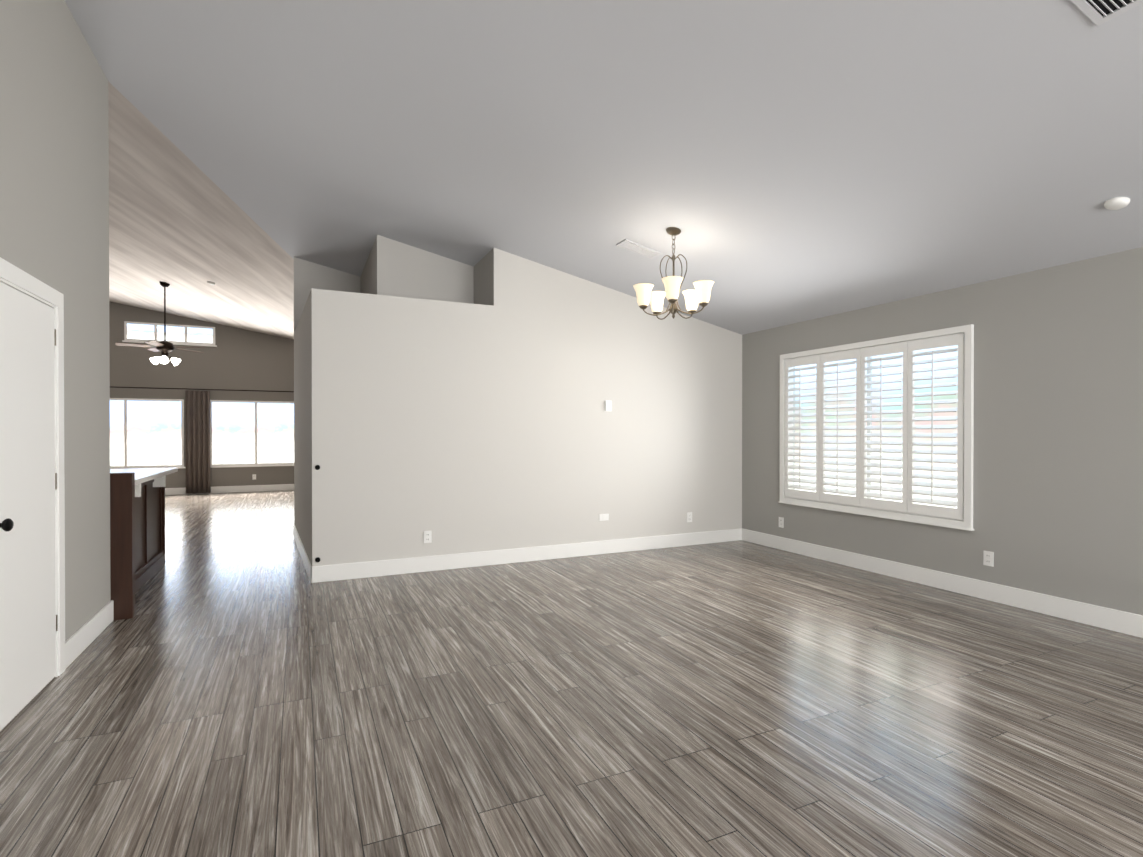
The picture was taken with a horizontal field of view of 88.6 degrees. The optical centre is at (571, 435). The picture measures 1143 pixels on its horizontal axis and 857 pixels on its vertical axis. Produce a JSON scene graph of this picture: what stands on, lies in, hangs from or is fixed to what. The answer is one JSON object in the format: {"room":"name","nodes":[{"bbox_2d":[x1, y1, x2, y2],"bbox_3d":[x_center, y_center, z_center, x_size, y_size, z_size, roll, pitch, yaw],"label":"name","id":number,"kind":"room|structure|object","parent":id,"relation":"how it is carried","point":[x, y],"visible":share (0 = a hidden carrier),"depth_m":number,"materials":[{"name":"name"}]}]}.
{"room":"empty living room","nodes":[
{"label":"empty living room","id":0,"kind":"room"},
{"bbox_2d":[0,0,110,731],"bbox_3d":[-1.518,-1.270,0.256,0.120,5.200,8.450,0,0,-25],"label":"wall","id":1,"kind":"structure","parent":0,"point":[54,179],"depth_m":3.42,"materials":[{"name":"grey paint"}]},
{"bbox_2d":[0,257,64,730],"bbox_3d":[-2.602,0.266,2.827,0.077,2.100,0.990,0,0,-25],"label":"door","id":2,"kind":"structure","parent":1,"relation":"in","point":[32,570],"depth_m":2.88,"materials":[{"name":"white wood"}]},
{"bbox_2d":[65,484,1142,668],"bbox_3d":[-3.418,1.233,4.763,12.090,0.145,18.200,0,0,-25],"label":"baseboard","id":3,"kind":"structure","parent":1,"relation":"attached to","point":[84,637],"depth_m":5.46,"materials":[{"name":"white wood"}]},
{"bbox_2d":[109,301,293,487],"bbox_3d":[-7.256,-1.540,13.082,12.410,5.600,0.150,0,0,-25],"label":"wall","id":4,"kind":"structure","parent":0,"point":[239,359],"depth_m":12.76,"materials":[{"name":"grey paint"}]},
{"bbox_2d":[110,398,185,468],"bbox_3d":[-9.199,-0.030,12.075,2.090,1.470,0.049,0,0,-25],"label":"window","id":5,"kind":"structure","parent":4,"relation":"in","point":[146,433],"depth_m":12.24,"materials":[{"name":"white"}]},
{"bbox_2d":[122,321,216,346],"bbox_3d":[-8.482,-2.142,12.396,1.670,0.430,0.049,0,0,-25],"label":"clerestory window","id":6,"kind":"structure","parent":4,"relation":"in","point":[143,332],"depth_m":12.41,"materials":[{"name":"white"}]},
{"bbox_2d":[110,386,293,391],"bbox_3d":[-7.972,-0.988,12.598,5.160,0.056,0.127,0,0,-25],"label":"curtain rod","id":7,"kind":"object","parent":4,"relation":"attached to","point":[199,389],"visible":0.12,"depth_m":12.54,"materials":[{"name":"brown metal"}]},
{"bbox_2d":[185,390,210,493],"bbox_3d":[-8.004,0.142,12.547,0.454,2.200,0.074,0,0,-25],"label":"curtain","id":8,"kind":"object","parent":7,"relation":"hanging from","point":[197,432],"visible":1,"depth_m":12.53,"materials":[{"name":"brown fabric"}]},
{"bbox_2d":[210,400,293,467],"bbox_3d":[-7.046,-0.035,13.077,1.840,1.470,0.049,0,0,-25],"label":"window","id":9,"kind":"structure","parent":4,"relation":"in","point":[251,433],"depth_m":13.06,"materials":[{"name":"white"}]},
{"bbox_2d":[294,235,741,565],"bbox_3d":[-0.737,-1.309,7.377,5.010,5.200,2.700,0,0,-25],"label":"wall","id":10,"kind":"structure","parent":0,"point":[455,407],"depth_m":6.04,"materials":[{"name":"grey paint"}]},
{"bbox_2d":[315,465,319,561],"bbox_3d":[-2.248,0.693,5.185,0.044,0.863,0.018,0,0,-25],"label":"knobs","id":11,"kind":"object","parent":10,"relation":"attached to","point":[317,467],"visible":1,"depth_m":5.18,"materials":[{"name":"black metal"}]},
{"bbox_2d":[424,531,431,542],"label":"outlet plates","id":12,"kind":"object","parent":10,"relation":"attached to","point":[427,534],"depth_m":5.60,"materials":[{"name":"white plastic"}]},
{"bbox_2d":[599,514,608,520],"label":"outlet plates","id":13,"kind":"object","parent":10,"relation":"attached to","point":[602,517],"depth_m":6.40,"materials":[{"name":"white plastic"}]},
{"bbox_2d":[605,400,611,410],"label":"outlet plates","id":14,"kind":"object","parent":10,"relation":"attached to","point":[608,403],"depth_m":6.40,"materials":[{"name":"white plastic"}]},
{"bbox_2d":[687,512,691,521],"label":"outlet plates","id":15,"kind":"object","parent":10,"relation":"attached to","point":[689,515],"depth_m":6.88,"materials":[{"name":"white plastic"}]},
{"bbox_2d":[0,490,1142,856],"bbox_3d":[-2.704,1.353,5.207,14.000,0.100,18.800,0,0,-25],"label":"floor","id":16,"kind":"structure","parent":0,"point":[238,684],"depth_m":2.74,"materials":[{"name":"laminate"}]},
{"bbox_2d":[110,476,165,615],"bbox_3d":[-4.006,0.840,4.909,0.669,0.930,1.896,0,0,-25],"label":"base cabinet","id":17,"kind":"object","parent":16,"relation":"on","point":[137,529],"depth_m":4.69,"materials":[{"name":"brown wood"}]},
{"bbox_2d":[110,468,177,487],"bbox_3d":[-3.974,0.355,4.938,0.795,0.040,1.925,0,0,-25],"label":"countertop","id":18,"kind":"structure","parent":17,"relation":"on","point":[119,478],"depth_m":4.77,"materials":[{"name":"white stone"}]},
{"bbox_2d":[65,0,1142,338],"bbox_3d":[-3.403,-2.327,4.806,12.410,2.287,18.700,0,0,-25],"label":"ceiling","id":19,"kind":"structure","parent":0,"point":[781,162],"depth_m":3.71,"materials":[{"name":"grey paint"}]},
{"bbox_2d":[115,281,202,365],"bbox_3d":[-6.792,-1.866,9.733,1.257,1.379,1.255,0,0,-25],"label":"ceiling fan","id":20,"kind":"object","parent":19,"relation":"hanging from","point":[164,347],"visible":1,"depth_m":9.71,"materials":[{"name":"brown metal"}]},
{"bbox_2d":[616,239,661,258],"bbox_3d":[0.608,-1.669,5.255,0.374,0.084,0.170,0,0,-25],"label":"ceiling vent","id":21,"kind":"object","parent":19,"relation":"attached to","point":[639,249],"visible":0.96,"depth_m":5.25,"materials":[{"name":"white metal"}]},
{"bbox_2d":[633,227,713,319],"bbox_3d":[0.824,-1.317,4.798,0.643,0.733,0.622,0,0,-25],"label":"chandelier","id":22,"kind":"object","parent":19,"relation":"hanging from","point":[700,293],"visible":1,"depth_m":4.72,"materials":[{"name":"frosted glass"},{"name":"dark bronze metal"}]},
{"bbox_2d":[1070,0,1142,25],"bbox_3d":[2.012,-1.666,2.070,0.364,0.082,0.400,0,0,-25],"label":"ceiling vent","id":23,"kind":"object","parent":19,"relation":"in","point":[1098,12],"visible":1,"depth_m":2.25,"materials":[{"name":"white metal"}]},
{"bbox_2d":[1104,197,1129,209],"bbox_3d":[3.155,-1.339,3.387,0.112,0.048,0.112,0,0,-25],"label":"smoke detector","id":24,"kind":"object","parent":19,"relation":"attached to","point":[1116,203],"visible":1,"depth_m":3.36,"materials":[{"name":"white plastic"}]},
{"bbox_2d":[742,247,1142,614],"bbox_3d":[3.497,-1.292,4.385,0.140,5.200,11.700,0,0,-25],"label":"wall","id":25,"kind":"structure","parent":0,"point":[1058,445],"depth_m":4.38,"materials":[{"name":"grey paint"}]},
{"bbox_2d":[779,517,783,527],"label":"outlet plates","id":26,"kind":"object","parent":25,"relation":"attached to","point":[781,520],"depth_m":6.62,"materials":[{"name":"white plastic"}]},
{"bbox_2d":[778,324,973,530],"bbox_3d":[2.853,-0.069,5.697,0.185,1.666,2.094,0,0,-25],"label":"window shutters","id":27,"kind":"object","parent":25,"relation":"attached to","point":[909,509],"visible":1,"depth_m":5.44,"materials":[{"name":"white wood"}]},
{"bbox_2d":[983,551,993,566],"label":"outlet plates","id":28,"kind":"object","parent":25,"relation":"attached to","point":[988,558],"depth_m":4.63,"materials":[{"name":"white plastic"}]},
{"label":"outside","id":29,"kind":"structure","parent":0,"visible":0},
{"bbox_2d":[795,345,957,507],"bbox_3d":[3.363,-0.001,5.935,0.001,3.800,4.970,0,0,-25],"label":"window","id":30,"kind":"structure","parent":29,"point":[941,372],"depth_m":6.08,"materials":[{"name":"clear glass"}]}
]}

